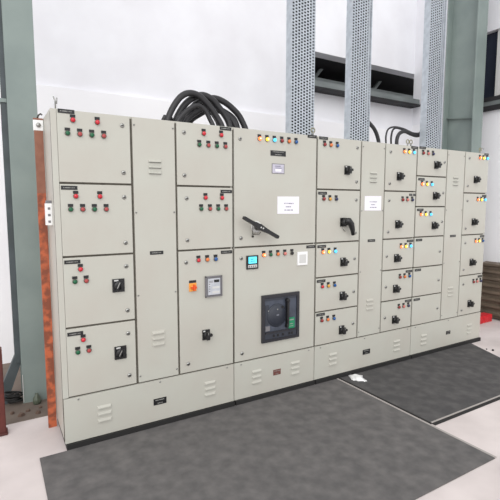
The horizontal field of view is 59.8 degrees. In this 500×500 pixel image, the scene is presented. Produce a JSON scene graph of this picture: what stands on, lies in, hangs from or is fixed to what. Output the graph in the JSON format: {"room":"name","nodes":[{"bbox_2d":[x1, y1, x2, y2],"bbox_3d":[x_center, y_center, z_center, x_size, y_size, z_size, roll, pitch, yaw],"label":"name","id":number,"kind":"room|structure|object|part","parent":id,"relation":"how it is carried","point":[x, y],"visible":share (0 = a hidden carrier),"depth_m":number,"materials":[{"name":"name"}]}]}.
{"room":"electrical room","nodes":[
{"label":"electrical room","id":0,"kind":"room"},
{"bbox_2d":[3,363,47,424],"bbox_3d":[-2.683,1.323,3.865,1.580,0.004,1.580,-3,7,-31],"label":"ground","id":1,"kind":"structure","parent":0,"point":[17,407],"depth_m":3.68,"materials":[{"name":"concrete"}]},
{"bbox_2d":[4,391,22,403],"bbox_3d":[-2.038,1.268,3.754,0.155,0.111,0.088,-3,7,-31],"label":"cable coil","id":2,"kind":"object","parent":1,"relation":"on","point":[11,398],"visible":0.96,"depth_m":3.73,"materials":[{"name":"black rubber"}]},
{"bbox_2d":[33,393,40,404],"bbox_3d":[-1.845,1.285,3.766,0.068,0.091,0.066,-3,7,-31],"label":"bottle","id":3,"kind":"object","parent":1,"relation":"on","point":[36,399],"visible":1,"depth_m":3.75,"materials":[{"name":"green glass"}]},
{"bbox_2d":[32,0,416,131],"bbox_3d":[-1.153,-1.956,5.488,13.000,6.200,0.200,-3,7,-31],"label":"wall","id":4,"kind":"structure","parent":0,"point":[234,51],"depth_m":5.63,"materials":[{"name":"white paint"}]},
{"bbox_2d":[0,84,414,363],"bbox_3d":[-1.881,-0.305,5.067,11.150,3.000,0.059,-3,7,-31],"label":"wall","id":5,"kind":"structure","parent":4,"relation":"attached to","point":[67,98],"depth_m":4.94,"materials":[{"name":"white paint"}]},
{"bbox_2d":[315,57,413,97],"bbox_3d":[2.192,-2.871,8.061,4.540,1.100,0.940,-3,7,-31],"label":"window","id":6,"kind":"structure","parent":4,"relation":"in","point":[329,71],"depth_m":7.88,"materials":[{"name":"glass"}]},
{"bbox_2d":[314,80,419,108],"bbox_3d":[1.786,-2.487,6.956,2.600,0.120,0.199,-3,7,-31],"label":"trim","id":7,"kind":"structure","parent":4,"relation":"attached to","point":[321,87],"depth_m":7.04,"materials":[{"name":"paint"}]},
{"bbox_2d":[0,318,499,499],"bbox_3d":[0.994,1.552,2.216,13.000,0.120,8.200,-3,7,-31],"label":"floor","id":8,"kind":"structure","parent":0,"point":[26,442],"depth_m":3.05,"materials":[{"name":"concrete"}]},
{"bbox_2d":[0,347,7,436],"bbox_3d":[-1.878,1.056,3.243,0.098,0.660,0.100,-3,7,-31],"label":"post","id":9,"kind":"object","parent":8,"relation":"on","point":[3,429],"visible":1,"depth_m":3.23,"materials":[{"name":"red metal"}]},
{"bbox_2d":[0,0,46,403],"bbox_3d":[-2.013,-1.662,3.580,0.410,6.000,0.263,-3,7,-31],"label":"steel column","id":10,"kind":"structure","parent":8,"relation":"on","point":[18,100],"depth_m":3.63,"materials":[{"name":"metal"}]},
{"bbox_2d":[33,113,56,427],"bbox_3d":[-1.529,0.192,3.253,0.066,2.378,0.039,-3,7,-31],"label":"metal strip","id":11,"kind":"object","parent":8,"relation":"on","point":[37,122],"visible":0.98,"depth_m":3.25,"materials":[{"name":"orange metal"}]},
{"bbox_2d":[43,96,234,450],"bbox_3d":[-0.853,0.146,3.463,1.388,2.427,0.575,-3,7,-31],"label":"tall cabinet","id":12,"kind":"object","parent":8,"relation":"on","point":[138,211],"visible":0.99,"depth_m":3.21,"materials":[{"name":"metal"}]},
{"bbox_2d":[45,200,52,224],"bbox_3d":[-1.394,-0.257,3.011,0.040,0.170,0.063,-3,7,-31],"label":"socket","id":13,"kind":"object","parent":12,"relation":"attached to","point":[48,203],"depth_m":2.99,"materials":[{"name":"white plastic"}]},
{"bbox_3d":[-1.288,0.055,2.939,0.037,1.967,0.029,-3,7,-31],"label":"frame","id":14,"kind":"part","parent":12,"relation":"part of","materials":[{"name":"paint"}]},
{"bbox_2d":[70,114,75,122],"bbox_3d":[-1.173,-0.872,2.882,0.035,0.053,0.024,-3,7,-31],"label":"lamp","id":15,"kind":"object","parent":12,"relation":"attached to","point":[72,116],"depth_m":2.88,"materials":[{"name":"red plastic"}]},
{"bbox_2d":[73,191,78,198],"bbox_3d":[-1.173,-0.372,2.932,0.035,0.053,0.024,-3,7,-31],"label":"lamp","id":16,"kind":"object","parent":12,"relation":"attached to","point":[75,193],"depth_m":2.94,"materials":[{"name":"red plastic"}]},
{"bbox_2d":[78,264,82,271],"bbox_3d":[-1.164,0.124,2.988,0.035,0.053,0.024,-3,7,-31],"label":"lamp","id":17,"kind":"object","parent":12,"relation":"attached to","point":[80,266],"depth_m":2.99,"materials":[{"name":"red plastic"}]},
{"bbox_2d":[80,334,85,341],"bbox_3d":[-1.164,0.619,3.039,0.035,0.053,0.024,-3,7,-31],"label":"lamp","id":18,"kind":"object","parent":12,"relation":"attached to","point":[82,336],"depth_m":3.04,"materials":[{"name":"red plastic"}]},
{"bbox_3d":[-1.063,-0.697,2.991,0.476,0.466,0.020,-3,7,-31],"label":"door","id":19,"kind":"part","parent":12,"relation":"part of","materials":[{"name":"paint"}]},
{"bbox_3d":[-1.063,-0.211,3.040,0.476,0.484,0.020,-3,7,-31],"label":"door","id":20,"kind":"part","parent":12,"relation":"part of","materials":[{"name":"paint"}]},
{"bbox_2d":[95,117,99,124],"bbox_3d":[-1.038,-0.880,2.962,0.035,0.053,0.024,-3,7,-31],"label":"lamp","id":21,"kind":"object","parent":12,"relation":"attached to","point":[97,119],"depth_m":2.96,"materials":[{"name":"red plastic"}]},
{"bbox_3d":[-1.063,0.283,3.090,0.476,0.480,0.020,-3,7,-31],"label":"door","id":22,"kind":"part","parent":12,"relation":"part of","materials":[{"name":"paint"}]},
{"bbox_2d":[97,191,102,198],"bbox_3d":[-1.038,-0.380,3.012,0.035,0.053,0.024,-3,7,-31],"label":"lamp","id":23,"kind":"object","parent":12,"relation":"attached to","point":[99,193],"depth_m":3.01,"materials":[{"name":"red plastic"}]},
{"bbox_3d":[-1.063,0.774,3.140,0.476,0.481,0.020,-3,7,-31],"label":"door","id":24,"kind":"part","parent":12,"relation":"part of","materials":[{"name":"paint"}]},
{"bbox_3d":[-0.941,0.257,3.126,0.086,0.096,0.040,-3,7,-31],"label":"rotary handle","id":25,"kind":"part","parent":12,"relation":"part of","materials":[{"name":"black plastic"}]},
{"bbox_3d":[-0.941,0.753,3.176,0.086,0.096,0.040,-3,7,-31],"label":"rotary handle","id":26,"kind":"part","parent":12,"relation":"part of","materials":[{"name":"black plastic"}]},
{"bbox_3d":[-0.704,0.019,3.270,0.317,1.957,0.034,-3,7,-31],"label":"vent panel","id":27,"kind":"part","parent":12,"relation":"part of","materials":[{"name":"paint"}]},
{"bbox_2d":[189,280,196,291],"bbox_3d":[-0.444,0.285,3.425,0.062,0.087,0.042,-3,7,-31],"label":"switch","id":28,"kind":"object","parent":12,"relation":"attached to","point":[192,283],"depth_m":3.43,"materials":[{"name":"orange plastic"}]},
{"bbox_2d":[165,90,224,125],"bbox_3d":[-0.457,-1.151,3.635,0.560,0.359,0.073,-3,7,-31],"label":"power cable","id":29,"kind":"object","parent":12,"relation":"on","point":[186,93],"visible":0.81,"depth_m":3.60,"materials":[{"name":"black rubber"}]},
{"bbox_2d":[176,103,214,124],"bbox_3d":[-0.452,-1.092,3.596,0.371,0.248,0.059,-3,7,-31],"label":"power cable","id":30,"kind":"object","parent":12,"relation":"attached to","point":[188,109],"visible":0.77,"depth_m":3.58,"materials":[{"name":"black rubber"}]},
{"bbox_2d":[173,92,232,126],"bbox_3d":[-0.401,-1.169,3.736,0.581,0.373,0.075,-3,7,-31],"label":"power cable","id":31,"kind":"object","parent":12,"relation":"attached to","point":[190,99],"visible":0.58,"depth_m":3.74,"materials":[{"name":"black rubber"}]},
{"bbox_2d":[189,112,217,125],"bbox_3d":[-0.407,-1.128,3.877,0.341,0.261,0.059,-3,7,-31],"label":"power cable","id":32,"kind":"object","parent":12,"relation":"on","point":[201,114],"visible":0.28,"depth_m":3.84,"materials":[{"name":"black rubber"}]},
{"bbox_3d":[-0.353,-0.740,3.411,0.476,0.466,0.020,-3,7,-31],"label":"door","id":33,"kind":"part","parent":12,"relation":"part of","materials":[{"name":"paint"}]},
{"bbox_3d":[-0.353,-0.254,3.461,0.476,0.484,0.020,-3,7,-31],"label":"door","id":34,"kind":"part","parent":12,"relation":"part of","materials":[{"name":"paint"}]},
{"bbox_3d":[-0.353,0.486,3.536,0.476,0.975,0.020,-3,7,-31],"label":"door","id":35,"kind":"part","parent":12,"relation":"part of","materials":[{"name":"paint"}]},
{"bbox_3d":[-0.342,0.690,3.519,0.072,0.084,0.055,-3,7,-31],"label":"rotary handle","id":36,"kind":"part","parent":12,"relation":"part of","materials":[{"name":"black plastic"}]},
{"bbox_2d":[40,378,496,499],"bbox_3d":[0.126,1.412,2.956,2.675,0.008,1.578,-3,7,-31],"label":"rubber mat","id":37,"kind":"object","parent":8,"relation":"on","point":[334,439],"visible":1,"depth_m":2.97,"materials":[{"name":"black rubber"}]},
{"bbox_2d":[232,127,316,405],"bbox_3d":[0.131,0.094,4.019,0.871,2.417,0.621,-3,7,-31],"label":"tall cabinet","id":38,"kind":"object","parent":8,"relation":"on","point":[274,253],"visible":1,"depth_m":3.81,"materials":[{"name":"metal"}]},
{"bbox_2d":[180,102,239,127],"bbox_3d":[-0.355,-1.161,3.869,0.622,0.328,0.065,-3,7,-31],"label":"power cable","id":39,"kind":"object","parent":38,"relation":"on","point":[230,113],"visible":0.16,"depth_m":3.96,"materials":[{"name":"black rubber"}]},
{"bbox_2d":[183,105,237,127],"bbox_3d":[-0.339,-1.126,3.801,0.549,0.272,0.067,-3,7,-31],"label":"power cable","id":40,"kind":"object","parent":38,"relation":"on","point":[197,111],"visible":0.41,"depth_m":3.72,"materials":[{"name":"black rubber"}]},
{"bbox_2d":[181,95,247,128],"bbox_3d":[-0.305,-1.183,3.862,0.686,0.376,0.075,-3,7,-31],"label":"power cable","id":41,"kind":"object","parent":38,"relation":"on","point":[226,103],"visible":0.52,"depth_m":3.92,"materials":[{"name":"black rubber"}]},
{"bbox_3d":[0.076,-0.188,3.653,0.354,0.194,0.101,-3,7,-31],"label":"lever handle","id":42,"kind":"part","parent":38,"relation":"part of","materials":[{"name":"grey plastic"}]},
{"bbox_3d":[0.233,0.451,3.882,0.853,0.975,0.020,-3,7,-31],"label":"door","id":43,"kind":"part","parent":38,"relation":"part of","materials":[{"name":"paint"}]},
{"bbox_3d":[0.233,-0.528,3.783,0.853,0.964,0.020,-3,7,-31],"label":"door","id":44,"kind":"part","parent":38,"relation":"part of","materials":[{"name":"paint"}]},
{"bbox_3d":[0.244,-0.702,3.758,0.132,0.086,0.004,-3,7,-31],"label":"rating plate","id":45,"kind":"part","parent":38,"relation":"part of","materials":[{"name":"metal"}]},
{"bbox_3d":[0.275,0.598,3.899,0.403,0.424,0.020,-3,7,-31],"label":"breaker frame","id":46,"kind":"part","parent":38,"relation":"part of","materials":[{"name":"black plastic"}]},
{"bbox_3d":[0.337,0.564,3.910,0.034,0.274,0.038,-3,7,-31],"label":"charging lever","id":47,"kind":"part","parent":38,"relation":"part of","materials":[{"name":"black plastic"}]},
{"bbox_2d":[277,196,298,213],"bbox_3d":[0.340,-0.396,3.846,0.234,0.154,0.002,-3,7,-31],"label":"paper notice","id":48,"kind":"object","parent":38,"relation":"attached to","point":[285,205],"visible":1,"depth_m":3.84,"materials":[{"name":"white paper"}]},
{"bbox_2d":[285,0,315,134],"bbox_3d":[0.485,-2.148,4.133,0.278,2.175,0.088,-3,7,-31],"label":"cable tray","id":49,"kind":"object","parent":38,"relation":"on","point":[289,9],"visible":0.88,"depth_m":4.13,"materials":[{"name":"metal"}]},
{"bbox_2d":[291,2,293,133],"bbox_3d":[0.393,-2.135,4.085,0.048,2.120,0.049,-3,7,-31],"label":"cable","id":50,"kind":"object","parent":49,"relation":"attached to","point":[293,2],"visible":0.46,"depth_m":4.11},
{"bbox_2d":[294,1,298,133],"bbox_3d":[0.438,-2.138,4.114,0.051,2.120,0.053,-3,7,-31],"label":"cable","id":51,"kind":"object","parent":49,"relation":"attached to","point":[296,1],"visible":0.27,"depth_m":4.13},
{"bbox_2d":[297,0,302,133],"bbox_3d":[0.482,-2.141,4.138,0.051,2.120,0.049,-3,7,-31],"label":"cable","id":52,"kind":"object","parent":49,"relation":"attached to","point":[299,0],"visible":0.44,"depth_m":4.16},
{"bbox_2d":[303,2,306,134],"bbox_3d":[0.524,-2.143,4.165,0.048,2.120,0.053,-3,7,-31],"label":"cable","id":53,"kind":"object","parent":49,"relation":"attached to","point":[304,2],"visible":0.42,"depth_m":4.19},
{"bbox_2d":[306,0,311,134],"bbox_3d":[0.569,-2.146,4.189,0.048,2.120,0.049,-3,7,-31],"label":"cable","id":54,"kind":"object","parent":49,"relation":"attached to","point":[310,0],"visible":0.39,"depth_m":4.21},
{"bbox_2d":[313,136,417,383],"bbox_3d":[1.093,0.039,4.593,1.371,2.410,0.612,-3,7,-31],"label":"tall cabinet","id":55,"kind":"object","parent":8,"relation":"on","point":[364,259],"visible":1,"depth_m":4.37,"materials":[{"name":"metal"}]},
{"bbox_3d":[0.846,0.742,4.278,0.534,0.315,0.020,-3,7,-31],"label":"door","id":56,"kind":"part","parent":55,"relation":"part of","materials":[{"name":"paint"}]},
{"bbox_3d":[0.846,0.415,4.245,0.534,0.316,0.020,-3,7,-31],"label":"door","id":57,"kind":"part","parent":55,"relation":"part of","materials":[{"name":"paint"}]},
{"bbox_3d":[0.846,0.086,4.212,0.534,0.316,0.020,-3,7,-31],"label":"door","id":58,"kind":"part","parent":55,"relation":"part of","materials":[{"name":"paint"}]},
{"bbox_3d":[0.846,-0.326,4.170,0.534,0.484,0.020,-3,7,-31],"label":"door","id":59,"kind":"part","parent":55,"relation":"part of","materials":[{"name":"paint"}]},
{"bbox_3d":[0.846,-0.812,4.120,0.534,0.466,0.020,-3,7,-31],"label":"door","id":60,"kind":"part","parent":55,"relation":"part of","materials":[{"name":"paint"}]},
{"bbox_3d":[0.921,0.790,4.284,0.072,0.084,0.055,-3,7,-31],"label":"rotary handle","id":61,"kind":"part","parent":55,"relation":"part of","materials":[{"name":"black plastic"}]},
{"bbox_3d":[0.921,0.451,4.250,0.072,0.084,0.055,-3,7,-31],"label":"rotary handle","id":62,"kind":"part","parent":55,"relation":"part of","materials":[{"name":"black plastic"}]},
{"bbox_3d":[0.921,0.118,4.216,0.072,0.084,0.055,-3,7,-31],"label":"rotary handle","id":63,"kind":"part","parent":55,"relation":"part of","materials":[{"name":"black plastic"}]},
{"bbox_3d":[0.944,-0.224,4.173,0.130,0.170,0.092,-3,7,-31],"label":"pistol handle","id":64,"kind":"part","parent":55,"relation":"part of","materials":[{"name":"black plastic"}]},
{"bbox_3d":[0.945,-0.761,4.141,0.072,0.084,0.055,-3,7,-31],"label":"rotary handle","id":65,"kind":"part","parent":55,"relation":"part of","materials":[{"name":"black plastic"}]},
{"bbox_2d":[344,0,372,140],"bbox_3d":[1.132,-2.187,4.516,0.278,2.175,0.088,-3,7,-31],"label":"cable tray","id":66,"kind":"object","parent":55,"relation":"on","point":[349,20],"visible":0.91,"depth_m":4.51,"materials":[{"name":"metal"}]},
{"bbox_2d":[350,1,353,139],"bbox_3d":[1.040,-2.174,4.468,0.048,2.120,0.049,-3,7,-31],"label":"cable","id":67,"kind":"object","parent":66,"relation":"attached to","point":[353,1],"visible":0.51,"depth_m":4.48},
{"bbox_2d":[351,1,356,139],"bbox_3d":[1.085,-2.177,4.497,0.051,2.120,0.053,-3,7,-31],"label":"cable","id":68,"kind":"object","parent":66,"relation":"attached to","point":[354,1],"visible":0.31,"depth_m":4.50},
{"bbox_2d":[355,0,361,139],"bbox_3d":[1.130,-2.179,4.521,0.051,2.120,0.049,-3,7,-31],"label":"cable","id":69,"kind":"object","parent":66,"relation":"attached to","point":[358,0],"visible":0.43,"depth_m":4.54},
{"bbox_2d":[359,1,364,140],"bbox_3d":[1.171,-2.182,4.548,0.048,2.120,0.053,-3,7,-31],"label":"cable","id":70,"kind":"object","parent":66,"relation":"attached to","point":[363,1],"visible":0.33,"depth_m":4.55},
{"bbox_2d":[362,0,368,140],"bbox_3d":[1.216,-2.185,4.572,0.048,2.120,0.049,-3,7,-31],"label":"cable","id":71,"kind":"object","parent":66,"relation":"attached to","point":[368,0],"visible":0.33,"depth_m":4.58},
{"bbox_2d":[367,117,380,142],"bbox_3d":[1.309,-1.297,4.699,0.279,0.414,0.058,-2,6,-21],"label":"power cable","id":72,"kind":"object","parent":66,"relation":"attached to","point":[372,126],"visible":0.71,"depth_m":4.71,"materials":[{"name":"black rubber"}]},
{"bbox_3d":[1.229,-0.097,4.414,0.317,1.957,0.034,-3,7,-31],"label":"vent panel","id":73,"kind":"part","parent":55,"relation":"part of","materials":[{"name":"paint"}]},
{"bbox_2d":[364,196,380,210],"bbox_3d":[1.238,-0.470,4.376,0.232,0.147,0.002,-3,7,-31],"label":"paper notice","id":74,"kind":"object","parent":55,"relation":"attached to","point":[372,203],"visible":1,"depth_m":4.37,"materials":[{"name":"white paper"}]},
{"bbox_3d":[1.577,0.699,4.711,0.470,0.315,0.020,-3,7,-31],"label":"door","id":75,"kind":"part","parent":55,"relation":"part of","materials":[{"name":"paint"}]},
{"bbox_3d":[1.570,0.751,4.668,0.072,0.084,0.055,-3,7,-31],"label":"rotary handle","id":76,"kind":"part","parent":55,"relation":"part of","materials":[{"name":"black plastic"}]},
{"bbox_3d":[1.577,0.371,4.678,0.470,0.316,0.020,-3,7,-31],"label":"door","id":77,"kind":"part","parent":55,"relation":"part of","materials":[{"name":"paint"}]},
{"bbox_3d":[1.570,0.415,4.634,0.072,0.084,0.055,-3,7,-31],"label":"rotary handle","id":78,"kind":"part","parent":55,"relation":"part of","materials":[{"name":"black plastic"}]},
{"bbox_3d":[1.577,0.042,4.644,0.470,0.316,0.020,-3,7,-31],"label":"door","id":79,"kind":"part","parent":55,"relation":"part of","materials":[{"name":"paint"}]},
{"bbox_3d":[1.570,0.088,4.601,0.072,0.084,0.055,-3,7,-31],"label":"rotary handle","id":80,"kind":"part","parent":55,"relation":"part of","materials":[{"name":"black plastic"}]},
{"bbox_3d":[1.577,-0.369,4.603,0.470,0.484,0.020,-3,7,-31],"label":"door","id":81,"kind":"part","parent":55,"relation":"part of","materials":[{"name":"paint"}]},
{"bbox_3d":[1.570,-0.269,4.564,0.072,0.084,0.055,-3,7,-31],"label":"rotary handle","id":82,"kind":"part","parent":55,"relation":"part of","materials":[{"name":"black plastic"}]},
{"bbox_3d":[1.577,-0.856,4.553,0.470,0.466,0.020,-3,7,-31],"label":"door","id":83,"kind":"part","parent":55,"relation":"part of","materials":[{"name":"paint"}]},
{"bbox_3d":[1.570,-0.766,4.514,0.072,0.084,0.055,-3,7,-31],"label":"rotary handle","id":84,"kind":"part","parent":55,"relation":"part of","materials":[{"name":"black plastic"}]},
{"bbox_2d":[339,343,499,424],"bbox_3d":[2.092,1.264,4.406,2.175,0.009,1.083,-3,7,-31],"label":"rubber mat","id":85,"kind":"object","parent":8,"relation":"on","point":[436,388],"visible":1,"depth_m":4.18,"materials":[{"name":"black rubber"}]},
{"bbox_2d":[348,374,366,381],"bbox_3d":[1.063,1.255,4.318,0.142,0.035,0.203,-1,6,-7],"label":"paper scrap","id":86,"kind":"object","parent":85,"relation":"on","point":[353,377],"visible":1,"depth_m":4.29,"materials":[{"name":"white paper"}]},
{"bbox_2d":[410,146,488,358],"bbox_3d":[2.239,-0.034,5.293,1.316,2.414,0.575,-3,7,-31],"label":"tall cabinet","id":87,"kind":"object","parent":8,"relation":"on","point":[448,244],"visible":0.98,"depth_m":5.06,"materials":[{"name":"metal"}]},
{"bbox_2d":[385,126,415,142],"bbox_3d":[1.883,-1.466,5.247,0.706,0.462,0.020,-3,7,-31],"label":"power cable","id":88,"kind":"object","parent":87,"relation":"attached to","point":[392,126],"visible":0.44,"depth_m":5.09,"materials":[{"name":"black rubber"}]},
{"bbox_2d":[390,127,418,143],"bbox_3d":[1.901,-1.443,5.214,0.617,0.451,0.022,-3,7,-31],"label":"power cable","id":89,"kind":"object","parent":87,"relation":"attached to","point":[394,128],"visible":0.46,"depth_m":5.07,"materials":[{"name":"black rubber"}]},
{"bbox_3d":[2.007,0.673,4.965,0.494,0.314,0.020,-3,7,-31],"label":"door","id":90,"kind":"part","parent":87,"relation":"part of","materials":[{"name":"paint"}]},
{"bbox_3d":[2.007,0.346,4.932,0.494,0.315,0.020,-3,7,-31],"label":"door","id":91,"kind":"part","parent":87,"relation":"part of","materials":[{"name":"paint"}]},
{"bbox_3d":[2.007,0.015,4.899,0.494,0.322,0.020,-3,7,-31],"label":"door","id":92,"kind":"part","parent":87,"relation":"part of","materials":[{"name":"paint"}]},
{"bbox_3d":[2.007,-0.317,4.865,0.494,0.319,0.020,-3,7,-31],"label":"door","id":93,"kind":"part","parent":87,"relation":"part of","materials":[{"name":"paint"}]},
{"bbox_3d":[2.007,-0.648,4.831,0.494,0.317,0.020,-3,7,-31],"label":"door","id":94,"kind":"part","parent":87,"relation":"part of","materials":[{"name":"paint"}]},
{"bbox_3d":[2.007,-0.966,4.799,0.494,0.296,0.020,-3,7,-31],"label":"door","id":95,"kind":"part","parent":87,"relation":"part of","materials":[{"name":"paint"}]},
{"bbox_2d":[419,0,446,148],"bbox_3d":[2.163,-2.248,5.126,0.278,2.175,0.088,-3,7,-31],"label":"cable tray","id":96,"kind":"object","parent":87,"relation":"on","point":[427,12],"visible":0.94,"depth_m":5.10,"materials":[{"name":"metal"}]},
{"bbox_2d":[395,130,419,144],"bbox_3d":[1.923,-1.425,5.170,0.547,0.429,0.042,-3,7,-31],"label":"power cable","id":97,"kind":"object","parent":96,"relation":"attached to","point":[399,133],"visible":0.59,"depth_m":5.08,"materials":[{"name":"black rubber"}]},
{"bbox_2d":[426,0,434,147],"bbox_3d":[2.116,-2.239,5.107,0.051,2.120,0.053,-3,7,-31],"label":"cable","id":98,"kind":"object","parent":96,"relation":"attached to","point":[432,0],"visible":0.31,"depth_m":5.10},
{"bbox_2d":[430,0,437,147],"bbox_3d":[2.161,-2.241,5.131,0.051,2.120,0.049,-3,7,-31],"label":"cable","id":99,"kind":"object","parent":96,"relation":"attached to","point":[437,0],"visible":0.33,"depth_m":5.13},
{"bbox_2d":[432,0,439,146],"bbox_3d":[2.203,-2.244,5.158,0.048,2.120,0.053,-3,7,-31],"label":"cable","id":100,"kind":"object","parent":96,"relation":"attached to","point":[439,0],"visible":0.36,"depth_m":5.14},
{"bbox_2d":[434,0,442,147],"bbox_3d":[2.247,-2.247,5.182,0.048,2.120,0.049,-3,7,-31],"label":"cable","id":101,"kind":"object","parent":96,"relation":"attached to","point":[441,0],"visible":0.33,"depth_m":5.17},
{"bbox_3d":[2.080,-0.274,4.869,0.072,0.084,0.055,-3,7,-31],"label":"rotary handle","id":102,"kind":"part","parent":87,"relation":"part of","materials":[{"name":"black plastic"}]},
{"bbox_3d":[2.080,-0.603,4.836,0.072,0.084,0.055,-3,7,-31],"label":"rotary handle","id":103,"kind":"part","parent":87,"relation":"part of","materials":[{"name":"black plastic"}]},
{"bbox_3d":[2.080,-0.941,4.802,0.072,0.084,0.055,-3,7,-31],"label":"rotary handle","id":104,"kind":"part","parent":87,"relation":"part of","materials":[{"name":"black plastic"}]},
{"bbox_3d":[2.372,-0.165,5.090,0.317,1.957,0.034,-3,7,-31],"label":"vent panel","id":105,"kind":"part","parent":87,"relation":"part of","materials":[{"name":"paint"}]},
{"bbox_3d":[2.715,0.548,5.376,0.458,0.479,0.020,-3,7,-31],"label":"door","id":106,"kind":"part","parent":87,"relation":"part of","materials":[{"name":"paint"}]},
{"bbox_3d":[2.720,0.661,5.346,0.072,0.084,0.055,-3,7,-31],"label":"rotary handle","id":107,"kind":"part","parent":87,"relation":"part of","materials":[{"name":"black plastic"}]},
{"bbox_3d":[2.715,0.058,5.326,0.458,0.480,0.020,-3,7,-31],"label":"door","id":108,"kind":"part","parent":87,"relation":"part of","materials":[{"name":"paint"}]},
{"bbox_3d":[2.720,0.150,5.295,0.072,0.084,0.055,-3,7,-31],"label":"rotary handle","id":109,"kind":"part","parent":87,"relation":"part of","materials":[{"name":"black plastic"}]},
{"bbox_3d":[2.715,-0.437,5.276,0.458,0.486,0.020,-3,7,-31],"label":"door","id":110,"kind":"part","parent":87,"relation":"part of","materials":[{"name":"paint"}]},
{"bbox_3d":[2.720,-0.338,5.245,0.072,0.084,0.055,-3,7,-31],"label":"rotary handle","id":111,"kind":"part","parent":87,"relation":"part of","materials":[{"name":"black plastic"}]},
{"bbox_3d":[2.715,-0.924,5.226,0.458,0.466,0.020,-3,7,-31],"label":"door","id":112,"kind":"part","parent":87,"relation":"part of","materials":[{"name":"paint"}]},
{"bbox_3d":[2.720,-0.842,5.194,0.072,0.084,0.055,-3,7,-31],"label":"rotary handle","id":113,"kind":"part","parent":87,"relation":"part of","materials":[{"name":"black plastic"}]},
{"bbox_2d":[441,0,488,152],"bbox_3d":[3.206,-1.966,6.572,0.235,6.000,0.500,-3,7,-31],"label":"steel column","id":114,"kind":"structure","parent":8,"relation":"on","point":[467,20],"depth_m":6.49,"materials":[{"name":"metal"}]},
{"bbox_2d":[480,312,491,322],"bbox_3d":[3.468,1.006,6.464,0.230,0.107,0.148,-3,7,-31],"label":"box","id":115,"kind":"object","parent":8,"relation":"on","point":[487,317],"visible":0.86,"depth_m":6.41,"materials":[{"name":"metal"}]},
{"bbox_2d":[480,261,499,318],"bbox_3d":[4.136,0.683,5.830,0.125,0.840,2.120,-3,7,-31],"label":"sheet","id":116,"kind":"object","parent":8,"relation":"on","point":[490,291],"visible":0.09,"depth_m":6.57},
{"bbox_2d":[412,0,499,273],"bbox_3d":[3.927,-2.032,6.236,0.200,6.200,3.700,-3,7,-31],"label":"wall","id":117,"kind":"structure","parent":0,"point":[490,142],"depth_m":6.62,"materials":[{"name":"white paint"}]},
{"bbox_2d":[483,29,499,111],"bbox_3d":[4.046,-2.610,5.839,0.160,1.170,3.000,-3,7,-31],"label":"window","id":118,"kind":"structure","parent":117,"relation":"in","point":[492,67],"depth_m":6.56,"materials":[{"name":"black glass"}]},
{"bbox_3d":[4.042,-2.126,5.874,0.140,0.200,2.980,-3,7,-31],"label":"sill","id":119,"kind":"part","parent":118,"relation":"part of","materials":[{"name":"paint"}]}
]}

